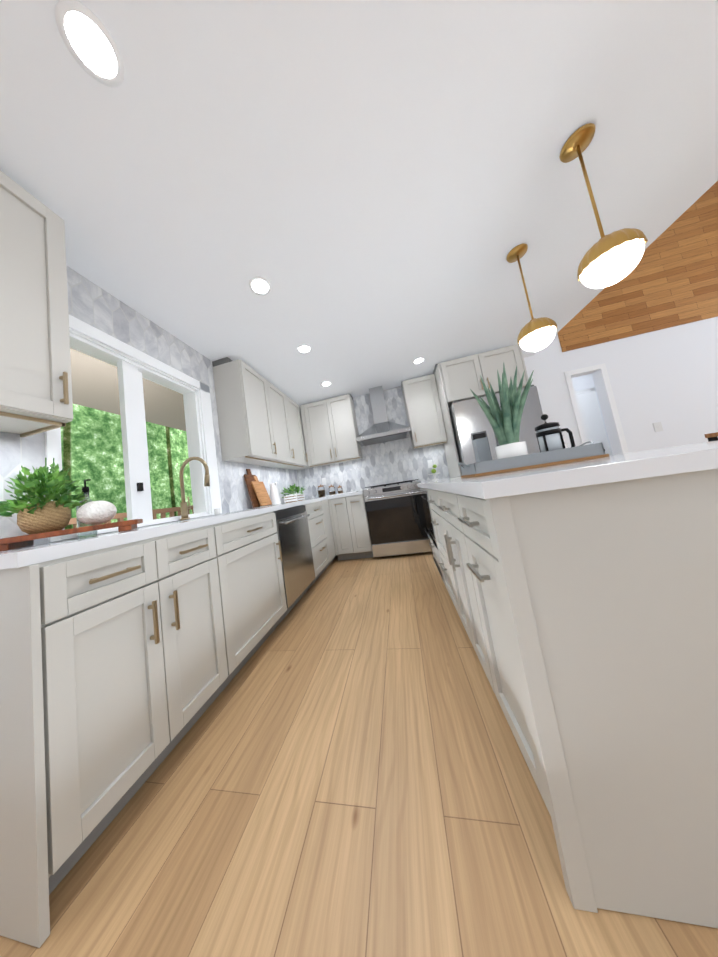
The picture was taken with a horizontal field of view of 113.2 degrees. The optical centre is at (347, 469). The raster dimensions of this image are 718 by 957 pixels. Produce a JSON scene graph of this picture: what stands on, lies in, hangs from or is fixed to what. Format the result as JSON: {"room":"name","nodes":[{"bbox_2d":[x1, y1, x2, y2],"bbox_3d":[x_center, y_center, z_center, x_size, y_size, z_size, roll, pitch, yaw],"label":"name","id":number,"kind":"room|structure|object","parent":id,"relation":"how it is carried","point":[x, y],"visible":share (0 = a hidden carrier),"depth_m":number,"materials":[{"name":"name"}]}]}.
{"room":"kitchen","nodes":[
{"label":"kitchen","id":0,"kind":"room"},
{"bbox_2d":[0,552,717,956],"bbox_3d":[2.724,0.649,0.697,8.800,0.120,9.800,-10,-5,11],"label":"floor","id":1,"kind":"structure","parent":0,"point":[342,770],"depth_m":0.68,"materials":[{"name":"brown wood"}]},
{"bbox_2d":[0,520,241,947],"bbox_3d":[-1.018,0.752,0.987,0.660,0.858,0.699,-10,-5,11],"label":"base cabinet","id":2,"kind":"object","parent":1,"relation":"on","point":[125,656],"depth_m":0.71,"materials":[{"name":"grey wood"}]},
{"bbox_2d":[0,496,327,571],"bbox_3d":[-0.810,0.423,2.306,0.659,0.110,3.344,-10,-5,11],"label":"countertop","id":3,"kind":"structure","parent":2,"relation":"on","point":[9,559],"depth_m":0.87,"materials":[{"name":"white stone"}]},
{"bbox_2d":[0,519,142,551],"bbox_3d":[-1.200,0.284,1.045,0.430,0.046,0.210,-5,-7,-36],"label":"tray","id":4,"kind":"object","parent":3,"relation":"on","point":[10,543],"visible":1,"depth_m":0.96,"materials":[{"name":"brown wood"}]},
{"bbox_2d":[0,458,86,534],"bbox_3d":[-1.297,0.113,1.016,0.256,0.312,0.253,-10,-5,11],"label":"potted plant","id":5,"kind":"object","parent":4,"relation":"on","point":[39,513],"visible":1,"depth_m":0.97,"materials":[{"name":"green plant"}]},
{"bbox_2d":[76,501,116,524],"bbox_3d":[-1.150,0.200,1.086,0.128,0.108,0.128,-10,-5,11],"label":"vase","id":6,"kind":"object","parent":4,"relation":"on","point":[95,512],"visible":1,"depth_m":1.05,"materials":[{"name":"white ceramic"}]},
{"bbox_2d":[76,479,97,537],"bbox_3d":[-1.350,0.198,1.221,0.070,0.292,0.069,-10,-5,11],"label":"soap dispenser","id":7,"kind":"object","parent":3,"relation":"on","point":[85,490],"visible":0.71,"depth_m":1.20,"materials":[{"name":"white"}]},
{"bbox_2d":[179,457,209,520],"bbox_3d":[-1.139,0.134,1.772,0.272,0.456,0.087,-10,-5,11],"label":"faucet","id":8,"kind":"object","parent":3,"relation":"on","point":[184,507],"visible":1,"depth_m":1.76,"materials":[{"name":"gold metal"}]},
{"bbox_2d":[214,508,219,514],"bbox_3d":[-1.122,0.362,2.028,0.044,0.050,0.044,-10,-5,11],"label":"cup","id":9,"kind":"object","parent":3,"relation":"on","point":[216,511],"visible":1,"depth_m":2.01,"materials":[{"name":"white ceramic"}]},
{"bbox_2d":[228,516,263,555],"bbox_3d":[-0.879,0.467,1.621,0.359,0.223,0.584,-10,-5,11],"label":"drawer","id":10,"kind":"object","parent":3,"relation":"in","point":[244,535],"depth_m":1.47,"materials":[{"name":"white wood"}]},
{"bbox_2d":[244,469,271,507],"bbox_3d":[-1.029,0.207,2.698,0.149,0.445,0.290,-10,-5,11],"label":"leaning boards","id":11,"kind":"object","parent":3,"relation":"on","point":[258,493],"visible":0.98,"depth_m":2.65,"materials":[{"name":"brown wood"}]},
{"bbox_2d":[270,482,280,504],"bbox_3d":[-0.912,0.303,2.929,0.157,0.270,0.133,-10,-5,11],"label":"pitcher","id":12,"kind":"object","parent":3,"relation":"on","point":[275,496],"visible":0.98,"depth_m":2.89,"materials":[{"name":"white ceramic"}]},
{"bbox_2d":[281,483,304,502],"bbox_3d":[-0.758,0.320,3.307,0.337,0.258,0.348,-10,-5,11],"label":"potted plant","id":13,"kind":"object","parent":3,"relation":"on","point":[295,495],"visible":1,"depth_m":3.25,"materials":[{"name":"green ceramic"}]},
{"bbox_2d":[317,484,324,496],"bbox_3d":[-0.427,0.343,3.786,0.110,0.202,0.108,-10,-5,11],"label":"jar","id":14,"kind":"object","parent":3,"relation":"on","point":[321,490],"visible":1,"depth_m":3.74,"materials":[{"name":"clear glass"}]},
{"bbox_2d":[329,485,335,494],"bbox_3d":[-0.256,0.331,3.771,0.100,0.172,0.098,-10,-5,11],"label":"jar","id":15,"kind":"object","parent":3,"relation":"on","point":[331,490],"visible":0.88,"depth_m":3.73,"materials":[{"name":"clear glass"}]},
{"bbox_2d":[232,552,275,667],"bbox_3d":[-0.807,0.932,1.577,0.375,0.548,0.600,-10,-5,11],"label":"base cabinet","id":16,"kind":"object","parent":1,"relation":"on","point":[255,618],"depth_m":1.45,"materials":[{"name":"grey wood"}]},
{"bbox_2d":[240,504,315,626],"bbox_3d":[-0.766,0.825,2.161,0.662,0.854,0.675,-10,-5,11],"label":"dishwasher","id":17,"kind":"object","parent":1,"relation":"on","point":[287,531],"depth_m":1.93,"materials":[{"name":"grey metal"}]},
{"bbox_2d":[308,500,331,579],"bbox_3d":[-0.640,0.860,2.761,0.658,0.858,0.544,-10,-5,11],"label":"base cabinet","id":18,"kind":"object","parent":1,"relation":"on","point":[315,507],"depth_m":2.73,"materials":[{"name":"grey wood"}]},
{"bbox_2d":[324,496,339,560],"bbox_3d":[-0.538,0.883,3.166,0.688,0.858,0.292,-10,-5,11],"label":"base cabinet","id":19,"kind":"object","parent":1,"relation":"on","point":[328,520],"depth_m":3.19,"materials":[{"name":"grey wood"}]},
{"bbox_2d":[332,496,359,559],"bbox_3d":[-0.002,0.832,3.500,0.318,0.858,0.618,-10,-5,11],"label":"base cabinet","id":20,"kind":"object","parent":1,"relation":"on","point":[341,505],"depth_m":3.21,"materials":[{"name":"grey wood"}]},
{"bbox_2d":[340,492,355,495],"bbox_3d":[0.021,0.374,3.523,0.506,0.040,0.627,-10,-5,11],"label":"countertop","id":21,"kind":"structure","parent":20,"relation":"on","point":[353,493],"depth_m":3.21,"materials":[{"name":"white stone"}]},
{"bbox_2d":[337,485,342,493],"bbox_3d":[-0.126,0.324,3.753,0.080,0.142,0.079,-10,-5,11],"label":"jar","id":22,"kind":"object","parent":21,"relation":"on","point":[340,490],"visible":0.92,"depth_m":3.72,"materials":[{"name":"clear glass"}]},
{"bbox_2d":[428,464,439,479],"bbox_3d":[1.231,0.044,3.388,0.170,0.217,0.170,-10,-5,11],"label":"cake stand","id":23,"kind":"object","parent":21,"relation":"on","point":[434,470],"visible":1,"depth_m":3.35,"materials":[{"name":"white ceramic"}]},
{"bbox_2d":[352,492,372,558],"bbox_3d":[0.185,0.799,3.462,0.305,0.858,0.618,-10,-5,11],"label":"base cabinet","id":24,"kind":"object","parent":1,"relation":"on","point":[359,514],"depth_m":3.16,"materials":[{"name":"grey wood"}]},
{"bbox_2d":[363,479,431,556],"bbox_3d":[0.684,0.651,3.312,0.756,0.916,0.720,-10,-5,11],"label":"range","id":25,"kind":"object","parent":1,"relation":"on","point":[396,519],"visible":0.98,"depth_m":3.02,"materials":[{"name":"silver metal"}]},
{"bbox_2d":[420,489,440,574],"bbox_3d":[1.084,0.529,2.053,0.711,0.858,0.590,-10,-5,11],"label":"base cabinet","id":26,"kind":"object","parent":1,"relation":"on","point":[426,511],"depth_m":2.18,"materials":[{"name":"grey wood"}]},
{"bbox_2d":[425,489,452,601],"bbox_3d":[0.969,0.496,1.512,0.711,0.858,0.519,-10,-5,11],"label":"base cabinet","id":27,"kind":"object","parent":1,"relation":"on","point":[428,492],"depth_m":1.80,"materials":[{"name":"grey wood"}]},
{"bbox_2d":[433,493,476,653],"bbox_3d":[0.869,0.468,1.044,0.711,0.858,0.559,-10,-5,11],"label":"base cabinet","id":28,"kind":"object","parent":1,"relation":"on","point":[452,570],"depth_m":1.30,"materials":[{"name":"grey wood"}]},
{"bbox_2d":[433,344,527,476],"bbox_3d":[1.869,-0.293,3.155,0.960,2.442,0.654,-10,-5,11],"label":"tall cabinet","id":29,"kind":"object","parent":1,"relation":"on","point":[457,379],"visible":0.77,"depth_m":2.98,"materials":[{"name":"grey wood"}]},
{"bbox_2d":[449,385,544,472],"bbox_3d":[1.893,0.009,3.019,0.897,1.780,0.834,-10,-5,11],"label":"fridge","id":30,"kind":"object","parent":1,"relation":"on","point":[470,422],"visible":0.27,"depth_m":2.76,"materials":[{"name":"silver metal"}]},
{"bbox_2d":[445,469,717,927],"bbox_3d":[0.793,0.444,0.673,0.719,0.858,0.435,-10,-5,11],"label":"base cabinet","id":31,"kind":"object","parent":1,"relation":"on","point":[583,595],"depth_m":0.50,"materials":[{"name":"grey wood"}]},
{"bbox_2d":[417,441,717,500],"bbox_3d":[1.125,0.005,1.395,1.251,0.040,1.980,-10,-5,11],"label":"countertop","id":32,"kind":"structure","parent":31,"relation":"on","point":[645,465],"depth_m":0.53,"materials":[{"name":"white stone"}]},
{"bbox_2d":[458,441,609,477],"bbox_3d":[0.939,-0.046,1.274,0.640,0.092,0.276,-10,-5,11],"label":"tray","id":33,"kind":"object","parent":32,"relation":"on","point":[582,452],"visible":1,"depth_m":1.15,"materials":[{"name":"grey wood"}]},
{"bbox_2d":[472,437,491,462],"bbox_3d":[0.790,-0.085,1.388,0.065,0.190,0.065,-10,-5,11],"label":"canister","id":34,"kind":"object","parent":33,"relation":"on","point":[481,449],"visible":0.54,"depth_m":1.36,"materials":[{"name":"grey"}]},
{"bbox_2d":[470,363,533,458],"bbox_3d":[0.884,-0.294,1.295,0.319,0.558,0.336,-10,-5,11],"label":"aloe plant","id":35,"kind":"object","parent":33,"relation":"on","point":[505,420],"visible":0.92,"depth_m":1.24,"materials":[{"name":"green plant"}]},
{"bbox_2d":[535,414,574,451],"bbox_3d":[1.092,-0.175,1.250,0.158,0.251,0.104,-10,-5,11],"label":"press","id":36,"kind":"object","parent":33,"relation":"on","point":[549,436],"visible":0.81,"depth_m":1.22,"materials":[{"name":"clear glass"}]},
{"bbox_2d":[704,432,717,441],"bbox_3d":[3.642,0.000,1.084,0.307,0.948,2.660,-10,-5,11],"label":"stair railing","id":37,"kind":"object","parent":1,"relation":"on","point":[712,437],"visible":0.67,"depth_m":2.41,"materials":[{"name":"brown wood"}]},
{"bbox_2d":[0,0,717,406],"bbox_3d":[-0.022,-1.592,0.263,3.990,0.140,7.540,-10,-5,11],"label":"ceiling","id":38,"kind":"structure","parent":0,"point":[374,192],"depth_m":1.11,"materials":[{"name":"white paint"}]},
{"bbox_2d":[55,0,124,86],"bbox_3d":[-0.816,-1.349,0.756,0.150,0.005,0.150,-10,-5,11],"label":"recessed light","id":39,"kind":"object","parent":38,"relation":"in","point":[90,43],"visible":1,"depth_m":0.75,"materials":[{"name":"white plastic"}]},
{"bbox_2d":[249,276,270,295],"bbox_3d":[-0.620,-1.293,1.673,0.150,0.005,0.150,-10,-5,11],"label":"recessed light","id":40,"kind":"object","parent":38,"relation":"in","point":[258,285],"visible":1,"depth_m":1.67,"materials":[{"name":"white plastic"}]},
{"bbox_2d":[297,344,310,353],"bbox_3d":[-0.454,-1.245,2.454,0.150,0.005,0.150,-10,-5,11],"label":"recessed light","id":41,"kind":"object","parent":38,"relation":"in","point":[304,349],"visible":1,"depth_m":2.45,"materials":[{"name":"white plastic"}]},
{"bbox_2d":[321,381,331,386],"bbox_3d":[-0.303,-1.189,3.300,0.150,0.005,0.150,-10,-5,11],"label":"recessed light","id":42,"kind":"object","parent":38,"relation":"in","point":[326,383],"visible":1,"depth_m":3.30,"materials":[{"name":"white plastic"}]},
{"bbox_2d":[413,357,424,363],"bbox_3d":[0.914,-1.399,3.053,0.150,0.005,0.150,-10,-5,11],"label":"recessed light","id":43,"kind":"object","parent":38,"relation":"in","point":[419,360],"visible":1,"depth_m":3.05,"materials":[{"name":"white"}]},
{"bbox_2d":[506,243,556,351],"bbox_3d":[1.280,-1.204,1.682,0.222,0.750,0.218,-10,-5,11],"label":"pendant light","id":44,"kind":"object","parent":38,"relation":"hanging from","point":[535,334],"visible":0.98,"depth_m":1.62,"materials":[{"name":"gold metal"}]},
{"bbox_2d":[559,123,647,288],"bbox_3d":[1.183,-1.241,1.131,0.222,0.750,0.218,-10,-5,11],"label":"pendant light","id":45,"kind":"object","parent":38,"relation":"hanging from","point":[614,257],"visible":1,"depth_m":1.08,"materials":[{"name":"gold metal"}]},
{"bbox_2d":[571,374,612,454],"bbox_3d":[3.775,-0.596,3.873,2.400,2.600,1.210,-10,-5,11],"label":"wall","id":46,"kind":"structure","parent":0,"point":[583,382],"depth_m":4.33,"materials":[{"name":"white paint"}]},
{"bbox_2d":[575,388,611,454],"bbox_3d":[4.120,-0.361,4.247,1.000,2.097,0.103,-10,-5,11],"label":"hall door","id":47,"kind":"structure","parent":46,"relation":"in","point":[591,417],"depth_m":4.25,"materials":[{"name":"white"}]},
{"bbox_2d":[524,317,717,454],"bbox_3d":[3.028,-1.390,3.389,8.590,4.300,0.140,-10,-5,11],"label":"wall","id":48,"kind":"structure","parent":0,"point":[667,378],"depth_m":3.10,"materials":[{"name":"white paint"}]},
{"bbox_2d":[300,394,361,466],"bbox_3d":[-0.270,-0.619,3.798,0.810,1.034,0.330,-10,-5,11],"label":"upper cabinet","id":49,"kind":"object","parent":48,"relation":"attached to","point":[330,430],"depth_m":3.64,"materials":[{"name":"grey wood"}]},
{"bbox_2d":[297,386,449,499],"bbox_3d":[0.253,-0.429,3.849,2.394,1.570,0.006,-10,-5,11],"label":"wall tile","id":50,"kind":"structure","parent":48,"relation":"attached to","point":[395,461],"depth_m":3.78,"materials":[{"name":"tile"}]},
{"bbox_2d":[427,460,432,467],"bbox_3d":[1.254,-0.082,3.606,0.070,0.120,0.007,-10,-5,11],"label":"electrical outlet","id":51,"kind":"object","parent":50,"relation":"attached to","point":[430,464],"depth_m":3.60,"materials":[{"name":"white plastic"}]},
{"bbox_2d":[356,386,410,445],"bbox_3d":[0.476,-0.856,3.566,0.760,0.840,0.497,-10,-5,11],"label":"range hood","id":52,"kind":"object","parent":48,"relation":"attached to","point":[382,429],"visible":1,"depth_m":3.52,"materials":[{"name":"silver metal"}]},
{"bbox_2d":[401,374,446,449],"bbox_3d":[1.112,-0.858,3.517,0.450,1.034,0.330,-10,-5,11],"label":"upper cabinet","id":53,"kind":"object","parent":48,"relation":"attached to","point":[421,398],"depth_m":3.36,"materials":[{"name":"grey wood"}]},
{"bbox_2d":[564,363,628,452],"bbox_3d":[3.414,-0.358,3.164,0.480,2.110,0.015,-10,-5,11],"label":"door frame","id":54,"kind":"structure","parent":48,"relation":"attached to","point":[613,408],"depth_m":3.21,"materials":[{"name":"white wood"}]},
{"bbox_2d":[557,181,717,351],"bbox_3d":[4.928,-2.938,3.000,4.250,1.900,0.012,-10,-5,11],"label":"wall","id":55,"kind":"structure","parent":48,"relation":"attached to","point":[670,279],"depth_m":3.13,"materials":[{"name":"brown wood"}]},
{"bbox_2d":[653,422,662,431],"bbox_3d":[4.000,-0.545,3.052,0.080,0.120,0.011,-10,-5,11],"label":"switch plate","id":56,"kind":"object","parent":48,"relation":"attached to","point":[657,426],"visible":1,"depth_m":3.05,"materials":[{"name":"white plastic"}]},
{"bbox_3d":[-1.675,0.003,0.529,0.160,2.450,7.560,-10,-5,11],"label":"wall","id":57,"kind":"structure","parent":0,"visible":0},
{"bbox_2d":[0,170,72,436],"bbox_3d":[-1.518,-0.724,0.565,0.354,1.048,1.110,-10,-5,11],"label":"upper cabinet","id":58,"kind":"object","parent":57,"relation":"attached to","point":[35,381],"visible":1,"depth_m":0.97,"materials":[{"name":"grey wood"}]},
{"bbox_2d":[44,314,221,541],"bbox_3d":[-1.457,-0.217,1.722,0.186,1.232,1.105,-10,-5,11],"label":"window","id":59,"kind":"structure","parent":57,"relation":"in","point":[134,366],"depth_m":1.64,"materials":[{"name":"white wood"}]},
{"bbox_2d":[0,265,299,546],"bbox_3d":[-1.344,-0.354,2.037,0.006,1.570,4.200,-10,-5,11],"label":"wall tiles","id":60,"kind":"structure","parent":57,"relation":"attached to","point":[94,305],"depth_m":1.67,"materials":[{"name":"tile"}]},
{"bbox_2d":[212,357,279,464],"bbox_3d":[-1.100,-0.604,2.604,0.322,1.034,0.540,-10,-5,11],"label":"upper cabinet","id":61,"kind":"object","parent":57,"relation":"attached to","point":[259,420],"depth_m":2.38,"materials":[{"name":"grey wood"}]},
{"bbox_2d":[260,384,295,468],"bbox_3d":[-1.008,-0.578,3.037,0.322,1.034,0.598,-10,-5,11],"label":"upper cabinet","id":62,"kind":"object","parent":57,"relation":"attached to","point":[283,410],"depth_m":3.11,"materials":[{"name":"grey wood"}]},
{"bbox_2d":[284,397,307,468],"bbox_3d":[-0.916,-0.551,3.466,0.322,1.034,0.533,-10,-5,11],"label":"upper cabinet","id":63,"kind":"object","parent":57,"relation":"attached to","point":[297,427],"depth_m":3.54,"materials":[{"name":"grey wood"}]},
{"bbox_2d":[292,410,313,469],"bbox_3d":[-0.830,-0.527,3.867,0.322,1.034,0.409,-10,-5,11],"label":"upper cabinet","id":64,"kind":"object","parent":57,"relation":"attached to","point":[300,410],"depth_m":3.80,"materials":[{"name":"grey wood"}]},
{"label":"outside","id":65,"kind":"structure","parent":0,"visible":0},
{"bbox_2d":[61,404,192,528],"bbox_3d":[-4.559,-0.393,10.818,0.100,10.000,28.000,-10,-5,11],"label":"trees","id":66,"kind":"object","parent":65,"point":[91,445],"depth_m":5.58,"materials":[{"name":"green plant"}]},
{"bbox_2d":[68,348,193,527],"bbox_3d":[-1.972,0.348,3.562,1.700,2.620,9.000,-10,-5,11],"label":"deck","id":67,"kind":"object","parent":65,"point":[95,384],"visible":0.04,"depth_m":2.74,"materials":[{"name":"brown wood"}]}
]}

